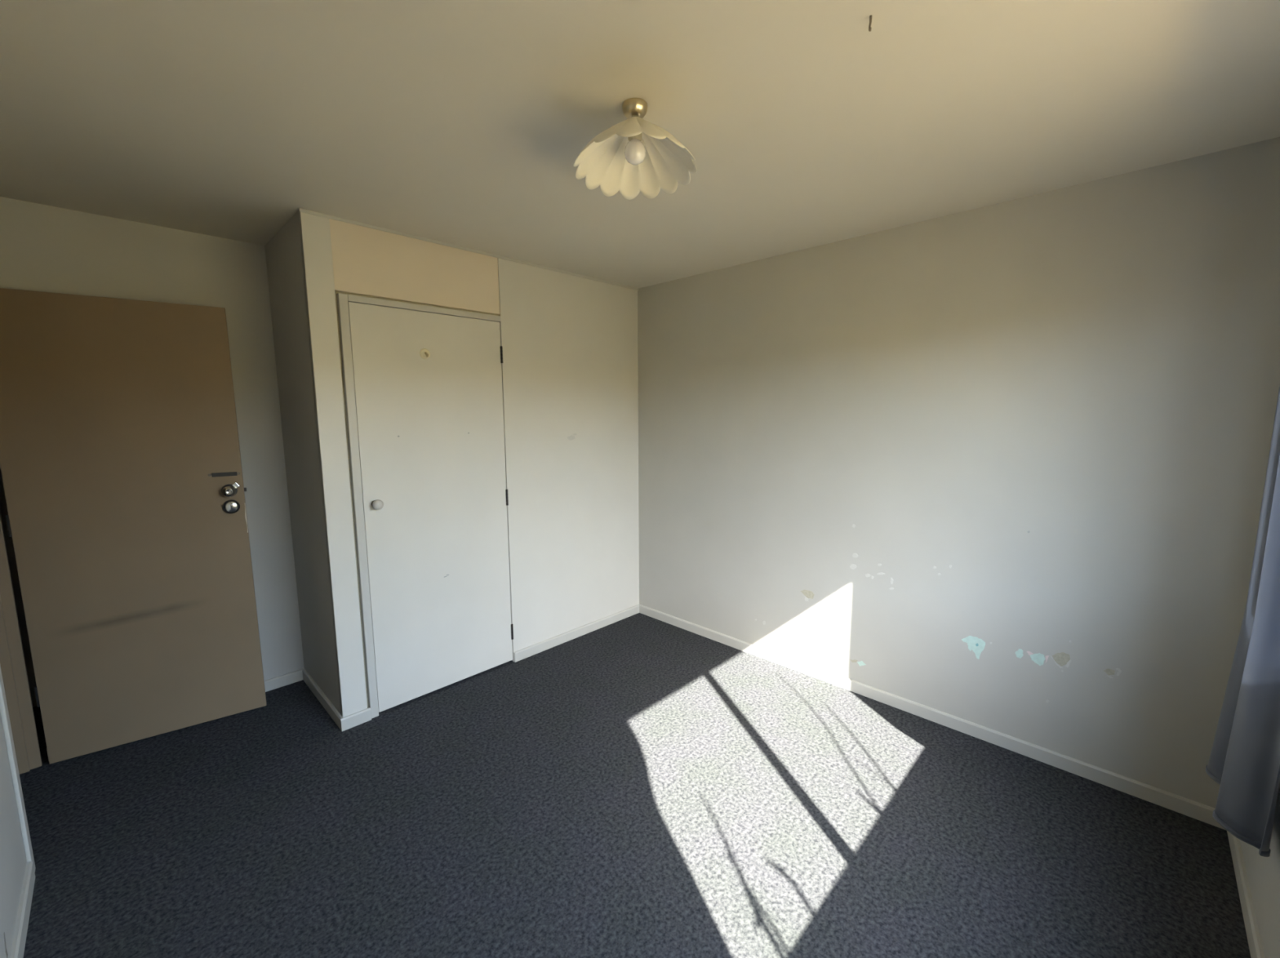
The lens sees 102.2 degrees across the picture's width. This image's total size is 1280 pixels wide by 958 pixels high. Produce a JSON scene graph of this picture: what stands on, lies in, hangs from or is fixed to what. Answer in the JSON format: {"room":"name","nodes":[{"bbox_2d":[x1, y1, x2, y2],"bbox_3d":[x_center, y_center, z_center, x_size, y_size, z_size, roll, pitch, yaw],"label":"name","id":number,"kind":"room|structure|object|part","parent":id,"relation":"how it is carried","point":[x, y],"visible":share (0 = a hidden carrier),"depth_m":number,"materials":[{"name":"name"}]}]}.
{"room":"empty bedroom","nodes":[
{"label":"empty bedroom","id":0,"kind":"room"},
{"bbox_2d":[0,712,26,957],"bbox_3d":[-1.337,0.231,0.827,3.732,2.400,0.091,7,10,44],"label":"wall","id":1,"kind":"structure","parent":0,"point":[13,861],"depth_m":1.54,"materials":[{"name":"paint"}]},
{"bbox_2d":[0,513,42,873],"bbox_3d":[-2.357,0.253,1.838,0.834,2.105,0.101,7,10,44],"label":"door frame","id":2,"kind":"structure","parent":1,"relation":"attached to","point":[16,711],"depth_m":2.17,"materials":[{"name":"brown paint"}]},
{"bbox_3d":[-2.044,0.283,1.598,0.048,2.105,0.011,7,10,44],"label":"architrave","id":3,"kind":"part","parent":2,"relation":"part of","materials":[{"name":"paint"}]},
{"bbox_2d":[9,862,35,957],"bbox_3d":[-0.989,1.422,0.718,2.877,0.062,0.013,7,10,44],"label":"baseboard","id":4,"kind":"structure","parent":1,"relation":"attached to","point":[18,947],"depth_m":1.55,"materials":[{"name":"paint"}]},
{"bbox_2d":[0,288,266,764],"bbox_3d":[-2.267,0.220,2.342,0.792,2.016,0.093,-6,9,-35],"label":"door","id":5,"kind":"structure","parent":1,"relation":"in","point":[121,463],"depth_m":2.32,"materials":[{"name":"brown paint"}]},
{"bbox_3d":[-2.015,-0.022,2.505,0.096,0.019,0.004,-6,9,-35],"label":"bolt plate","id":6,"kind":"part","parent":5,"relation":"part of","materials":[{"name":"metal"}]},
{"bbox_3d":[-1.988,0.059,2.498,0.054,0.054,0.052,-6,9,-35],"label":"knob","id":7,"kind":"part","parent":5,"relation":"part of","materials":[{"name":"silver metal"}]},
{"bbox_2d":[0,466,36,707],"bbox_3d":[-1.617,0.036,2.335,2.800,2.400,4.400,7,10,44],"label":"wall","id":8,"kind":"structure","parent":0,"point":[3,508],"depth_m":2.65,"materials":[{"name":"paint"}]},
{"bbox_2d":[0,196,304,680],"bbox_3d":[-1.609,-0.086,3.281,0.110,2.400,3.022,7,10,44],"label":"wall","id":9,"kind":"structure","parent":0,"point":[45,248],"depth_m":2.60,"materials":[{"name":"paint"}]},
{"bbox_2d":[46,668,304,761],"bbox_3d":[-2.288,1.178,2.646,0.013,0.062,0.988,7,10,44],"label":"baseboard","id":10,"kind":"structure","parent":9,"relation":"attached to","point":[295,677],"depth_m":2.92,"materials":[{"name":"paint"}]},
{"bbox_2d":[264,209,341,715],"bbox_3d":[-1.694,-0.001,2.628,0.686,2.400,0.040,7,10,44],"label":"wall","id":11,"kind":"structure","parent":0,"point":[283,251],"depth_m":2.58,"materials":[{"name":"paint"}]},
{"bbox_2d":[302,669,342,730],"bbox_3d":[-1.696,1.162,2.749,0.692,0.062,0.013,7,10,44],"label":"baseboard","id":12,"kind":"structure","parent":11,"relation":"attached to","point":[320,695],"depth_m":2.71,"materials":[{"name":"paint"}]},
{"bbox_2d":[298,209,639,717],"bbox_3d":[-0.741,-0.068,3.107,0.030,2.400,2.062,7,10,44],"label":"wall","id":13,"kind":"structure","parent":0,"point":[569,343],"depth_m":3.18,"materials":[{"name":"white paint"}]},
{"bbox_3d":[-1.421,0.025,2.414,0.030,2.400,0.111,7,10,44],"label":"stud panel","id":14,"kind":"part","parent":13,"relation":"part of","materials":[{"name":"white paint"}]},
{"bbox_2d":[340,707,371,731],"bbox_3d":[-1.401,1.186,2.549,0.013,0.062,0.135,7,10,44],"label":"baseboard","id":15,"kind":"structure","parent":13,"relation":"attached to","point":[353,720],"depth_m":2.54,"materials":[{"name":"paint"}]},
{"bbox_3d":[-1.098,-1.053,2.619,0.023,0.317,0.841,7,10,44],"label":"header panel","id":16,"kind":"part","parent":13,"relation":"part of","materials":[{"name":"white paint"}]},
{"bbox_2d":[334,290,501,719],"bbox_3d":[-1.095,0.136,2.777,0.054,2.083,0.839,7,10,44],"label":"door frame","id":17,"kind":"structure","parent":13,"relation":"attached to","point":[342,299],"depth_m":2.49,"materials":[{"name":"paint"}]},
{"bbox_2d":[347,302,513,712],"bbox_3d":[-1.054,0.151,2.777,0.080,2.025,0.789,7,10,44],"label":"door","id":18,"kind":"structure","parent":13,"relation":"in","point":[428,391],"depth_m":2.74,"materials":[{"name":"white wood"}]},
{"bbox_3d":[-1.274,0.125,2.510,0.030,0.050,0.050,7,10,44],"label":"knob","id":19,"kind":"part","parent":18,"relation":"part of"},
{"bbox_3d":[-1.097,-0.640,2.639,0.009,0.052,0.052,7,10,44],"label":"coat hook plate","id":20,"kind":"part","parent":18,"relation":"part of","materials":[{"name":"beige plastic"}]},
{"bbox_2d":[298,208,638,290],"bbox_3d":[-0.735,-1.249,2.939,0.007,0.014,2.066,7,10,44],"label":"trim","id":21,"kind":"structure","parent":13,"relation":"attached to","point":[301,210],"depth_m":2.67,"materials":[{"name":"paint"}]},
{"bbox_2d":[513,604,639,662],"bbox_3d":[-0.393,1.048,3.576,0.013,0.062,1.097,7,10,44],"label":"baseboard","id":22,"kind":"structure","parent":13,"relation":"attached to","point":[526,652],"depth_m":3.50,"materials":[{"name":"paint"}]},
{"bbox_2d":[19,613,1250,957],"bbox_3d":[-0.889,1.353,1.952,4.800,0.120,4.420,7,10,44],"label":"floor","id":23,"kind":"structure","parent":0,"point":[639,785],"depth_m":1.88,"materials":[{"name":"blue carpet"}]},
{"bbox_2d":[0,0,1279,288],"bbox_3d":[-0.920,-1.163,1.645,4.747,0.150,4.420,7,10,44],"label":"ceiling","id":24,"kind":"structure","parent":0,"point":[465,123],"depth_m":1.49,"materials":[{"name":"paint"}]},
{"bbox_2d":[573,97,697,199],"bbox_3d":[-0.013,-0.977,1.486,0.356,0.188,0.356,7,10,44],"label":"ceiling light","id":25,"kind":"object","parent":24,"relation":"attached to","point":[634,155],"visible":1,"depth_m":1.54,"materials":[{"name":"white glass"}]},
{"bbox_3d":[-0.014,-0.948,1.494,0.062,0.066,0.062,7,10,44],"label":"bulb","id":26,"kind":"part","parent":25,"relation":"part of","materials":[{"name":"white glass"}]},
{"bbox_2d":[868,14,871,31],"bbox_3d":[0.513,-1.015,1.151,0.006,0.031,0.012,1,8,12],"label":"ceiling hook","id":27,"kind":"object","parent":24,"relation":"attached to","point":[870,16],"visible":1,"depth_m":1.15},
{"bbox_2d":[637,137,1279,808],"bbox_3d":[0.620,-0.100,3.301,4.647,2.400,0.122,7,10,44],"label":"wall","id":28,"kind":"structure","parent":0,"point":[1002,467],"depth_m":2.27,"materials":[{"name":"grey paint"}]},
{"bbox_2d":[639,604,1226,831],"bbox_3d":[1.075,1.125,2.927,3.027,0.062,0.013,7,10,44],"label":"baseboard","id":29,"kind":"structure","parent":28,"relation":"attached to","point":[1192,809],"depth_m":2.43,"materials":[{"name":"paint"}]},
{"bbox_2d":[1239,783,1279,957],"bbox_3d":[0.702,0.307,0.165,0.120,2.400,4.300,7,10,44],"label":"wall","id":30,"kind":"structure","parent":0,"point":[1263,873],"depth_m":1.43,"materials":[{"name":"paint"}]},
{"bbox_2d":[1226,831,1264,957],"bbox_3d":[1.095,1.401,0.805,0.013,0.062,3.027,7,10,44],"label":"baseboard","id":31,"kind":"structure","parent":30,"relation":"attached to","point":[1255,944],"depth_m":1.57,"materials":[{"name":"paint"}]},
{"bbox_3d":[0.977,-0.706,0.463,0.073,0.040,2.440,7,10,44],"label":"curtain rod","id":32,"kind":"object","parent":30,"relation":"attached to","visible":0},
{"bbox_2d":[1205,385,1279,857],"bbox_3d":[1.720,0.100,1.377,0.096,1.792,0.540,7,10,44],"label":"curtain","id":33,"kind":"object","parent":32,"relation":"hanging from","point":[1244,760],"visible":1,"depth_m":1.39,"materials":[{"name":"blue fabric"}]}
]}

